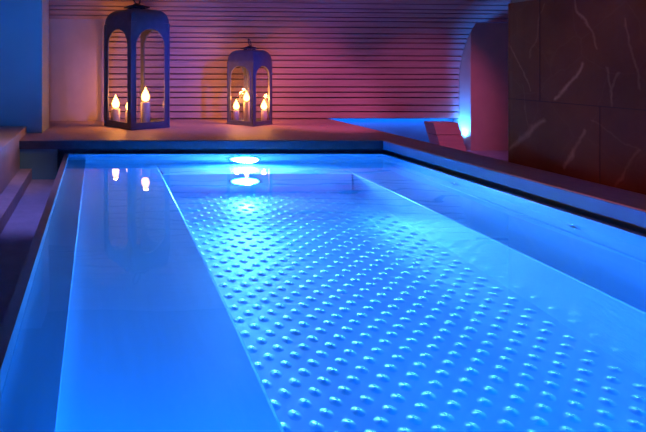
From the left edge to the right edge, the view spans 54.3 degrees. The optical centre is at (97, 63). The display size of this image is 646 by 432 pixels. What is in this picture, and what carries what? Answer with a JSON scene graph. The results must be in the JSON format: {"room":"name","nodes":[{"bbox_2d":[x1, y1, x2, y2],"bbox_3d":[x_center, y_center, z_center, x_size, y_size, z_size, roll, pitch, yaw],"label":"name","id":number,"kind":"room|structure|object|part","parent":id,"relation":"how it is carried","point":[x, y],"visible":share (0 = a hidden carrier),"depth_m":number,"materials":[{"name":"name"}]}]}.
{"room":"spa","nodes":[
{"label":"spa","id":0,"kind":"room"},
{"bbox_2d":[0,126,26,194],"bbox_3d":[-0.690,0.510,1.100,0.520,0.260,4.600,0,0,0],"label":"wall","id":1,"kind":"structure","parent":0,"point":[10,136],"depth_m":2.83,"materials":[{"name":"beige paint"}]},
{"bbox_2d":[0,0,48,132],"bbox_3d":[-0.636,0.005,3.560,0.627,1.270,0.320,0,0,0],"label":"wall","id":2,"kind":"structure","parent":0,"point":[24,24],"depth_m":3.40,"materials":[{"name":"paint"}]},
{"bbox_2d":[49,19,105,120],"bbox_3d":[-0.420,0.128,4.210,0.960,1.025,0.180,0,0,0],"label":"wall","id":3,"kind":"structure","parent":0,"point":[76,46],"depth_m":4.12,"materials":[{"name":"beige paint"}]},
{"bbox_2d":[0,150,507,327],"bbox_3d":[1.150,0.920,1.550,4.200,0.560,5.500,0,0,0],"label":"floor","id":4,"kind":"structure","parent":0,"point":[16,238],"depth_m":2.13,"materials":[{"name":"tile"}]},
{"bbox_2d":[0,169,31,234],"bbox_3d":[-0.396,0.610,0.946,0.068,0.060,4.292,0,0,0],"label":"step","id":5,"kind":"structure","parent":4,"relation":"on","point":[10,197],"depth_m":2.53,"materials":[{"name":"stone"}]},
{"bbox_2d":[0,153,645,370],"bbox_3d":[0.708,0.814,1.690,1.781,0.632,2.830,0,0,0],"label":"plunge pool","id":6,"kind":"object","parent":4,"relation":"in","point":[7,327],"visible":0.02,"depth_m":1.66,"materials":[{"name":"metal"}]},
{"bbox_2d":[0,154,645,431],"bbox_3d":[0.708,0.807,1.690,1.735,0.615,2.784,0,0,0],"label":"water","id":7,"kind":"object","parent":6,"relation":"in","point":[164,292],"visible":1,"depth_m":1.14,"materials":[{"name":"blue liquid"}]},
{"bbox_2d":[20,149,645,233],"bbox_3d":[0.600,0.555,1.525,2.300,0.170,5.450,0,0,0],"label":"support","id":8,"kind":"object","parent":4,"relation":"on","point":[44,163],"visible":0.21,"depth_m":3.09,"materials":[{"name":"paint"}]},
{"bbox_2d":[20,118,645,211],"bbox_3d":[0.585,0.446,1.558,2.370,0.048,5.515,0,0,0],"label":"pool deck","id":9,"kind":"object","parent":8,"relation":"on","point":[180,129],"visible":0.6,"depth_m":3.24,"materials":[{"name":"wood"}]},
{"bbox_2d":[104,0,169,129],"bbox_3d":[0.195,-0.026,3.853,0.317,0.896,0.564,0,0,-32],"label":"lantern","id":10,"kind":"object","parent":9,"relation":"on","point":[136,19],"visible":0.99,"depth_m":3.68,"materials":[{"name":"metal"}]},
{"bbox_3d":[0.050,0.075,3.797,0.010,0.677,0.010,0,0,-32],"label":"corner post","id":11,"kind":"part","parent":10,"relation":"part of","materials":[{"name":"metal"}]},
{"bbox_2d":[111,95,119,121],"bbox_3d":[0.122,0.309,3.776,0.060,0.201,0.060,0,0,0],"label":"candle","id":12,"kind":"object","parent":10,"relation":"on","point":[115,112],"visible":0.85,"depth_m":3.76,"materials":[{"name":"wax"}]},
{"bbox_3d":[0.134,0.072,3.669,0.006,0.675,0.305,0,0,-32],"label":"panel","id":13,"kind":"part","parent":10,"relation":"part of","materials":[{"name":"glass"}]},
{"bbox_3d":[0.212,0.075,3.538,0.010,0.677,0.010,0,0,-32],"label":"corner post","id":14,"kind":"part","parent":10,"relation":"part of","materials":[{"name":"metal"}]},
{"bbox_3d":[0.309,0.075,3.958,0.010,0.677,0.010,0,0,-32],"label":"corner post","id":15,"kind":"part","parent":10,"relation":"part of","materials":[{"name":"metal"}]},
{"bbox_2d":[141,87,149,122],"bbox_3d":[0.317,0.281,3.700,0.062,0.257,0.062,0,0,0],"label":"candle","id":16,"kind":"object","parent":10,"relation":"on","point":[145,106],"visible":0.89,"depth_m":3.68,"materials":[{"name":"wax"}]},
{"bbox_3d":[0.340,0.072,3.621,0.305,0.675,0.006,0,0,-32],"label":"panel","id":17,"kind":"part","parent":10,"relation":"part of","materials":[{"name":"metal"}]},
{"bbox_3d":[0.387,0.072,3.827,0.006,0.675,0.305,0,0,-32],"label":"panel","id":18,"kind":"part","parent":10,"relation":"part of","materials":[{"name":"glass"}]},
{"bbox_3d":[0.471,0.075,3.700,0.010,0.677,0.010,0,0,-32],"label":"corner post","id":19,"kind":"part","parent":10,"relation":"part of","materials":[{"name":"metal"}]},
{"bbox_2d":[19,141,382,148],"bbox_3d":[0.572,0.448,3.077,2.003,0.044,0.006,0,0,0],"label":"strip","id":20,"kind":"object","parent":9,"relation":"attached to","point":[22,144],"visible":1,"depth_m":3.07,"materials":[{"name":"metal"}]},
{"bbox_2d":[226,39,272,126],"bbox_3d":[1.059,0.124,3.901,0.225,0.596,0.225,0,0,-39],"label":"lantern","id":21,"kind":"object","parent":9,"relation":"on","point":[250,61],"visible":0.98,"depth_m":3.85,"materials":[{"name":"metal"}]},
{"bbox_3d":[0.909,0.201,3.917,0.007,0.427,0.007,0,0,-39],"label":"corner post","id":22,"kind":"part","parent":21,"relation":"part of","materials":[{"name":"black metal"}]},
{"bbox_2d":[233,99,238,119],"bbox_3d":[0.966,0.328,3.901,0.043,0.163,0.042,0,0,0],"label":"candle","id":23,"kind":"object","parent":21,"relation":"on","point":[236,105],"visible":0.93,"depth_m":3.88,"materials":[{"name":"wax"}]},
{"bbox_3d":[0.994,0.201,3.981,0.213,0.425,0.006,0,0,-39],"label":"panel","id":24,"kind":"part","parent":21,"relation":"part of","materials":[{"name":"glass"}]},
{"bbox_3d":[0.978,0.201,3.836,0.006,0.425,0.213,0,0,-39],"label":"panel","id":25,"kind":"part","parent":21,"relation":"part of","materials":[{"name":"glass"}]},
{"bbox_2d":[243,90,249,120],"bbox_3d":[1.029,0.298,3.870,0.043,0.223,0.042,0,0,0],"label":"candle","id":26,"kind":"object","parent":21,"relation":"in","point":[246,96],"visible":0.84,"depth_m":3.85,"materials":[{"name":"wax"}]},
{"bbox_3d":[1.043,0.201,3.751,0.007,0.427,0.007,0,0,-39],"label":"corner post","id":27,"kind":"part","parent":21,"relation":"part of","materials":[{"name":"metal"}]},
{"bbox_3d":[1.139,0.201,3.966,0.006,0.425,0.213,0,0,-39],"label":"panel","id":28,"kind":"part","parent":21,"relation":"part of","materials":[{"name":"glass"}]},
{"bbox_3d":[1.124,0.201,3.820,0.213,0.425,0.006,0,0,-39],"label":"panel","id":29,"kind":"part","parent":21,"relation":"part of","materials":[{"name":"glass"}]},
{"bbox_2d":[261,100,266,120],"bbox_3d":[1.155,0.328,3.886,0.043,0.163,0.042,0,0,0],"label":"candle","id":30,"kind":"object","parent":21,"relation":"on","point":[263,105],"visible":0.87,"depth_m":3.87,"materials":[{"name":"wax"}]},
{"bbox_2d":[383,141,645,227],"bbox_3d":[1.570,0.448,0.940,0.006,0.044,4.280,0,0,0],"label":"strip","id":31,"kind":"object","parent":9,"relation":"attached to","point":[623,213],"visible":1,"depth_m":2.01,"materials":[{"name":"tile"}]},
{"bbox_2d":[424,121,466,151],"bbox_3d":[2.476,0.529,3.987,0.223,0.222,0.152,0,0,0],"label":"headrest cover","id":32,"kind":"object","parent":4,"relation":"on","point":[443,133],"visible":0.77,"depth_m":3.94,"materials":[{"name":"fabric"}]},
{"bbox_2d":[49,0,510,117],"bbox_3d":[1.175,-0.110,3.920,4.050,1.055,0.720,0,0,0],"label":"wall","id":33,"kind":"structure","parent":0,"point":[330,58],"depth_m":4.21,"materials":[{"name":"brown wood"}]},
{"bbox_2d":[328,118,452,142],"bbox_3d":[1.073,0.470,4.340,3.345,0.340,0.040,0,0,0],"label":"wall","id":34,"kind":"structure","parent":0,"point":[414,128],"depth_m":4.32,"materials":[{"name":"tile"}]},
{"bbox_2d":[453,23,507,149],"bbox_3d":[2.973,0.170,4.240,0.455,0.940,0.240,0,0,0],"label":"pillar","id":35,"kind":"structure","parent":0,"point":[482,121],"depth_m":4.12,"materials":[{"name":"beige paint"}]},
{"bbox_2d":[508,0,645,194],"bbox_3d":[1.789,-0.104,0.600,0.061,1.052,3.600,0,0,0],"label":"wall","id":36,"kind":"structure","parent":0,"point":[577,68],"depth_m":2.04,"materials":[{"name":"brown stone"}]}
]}

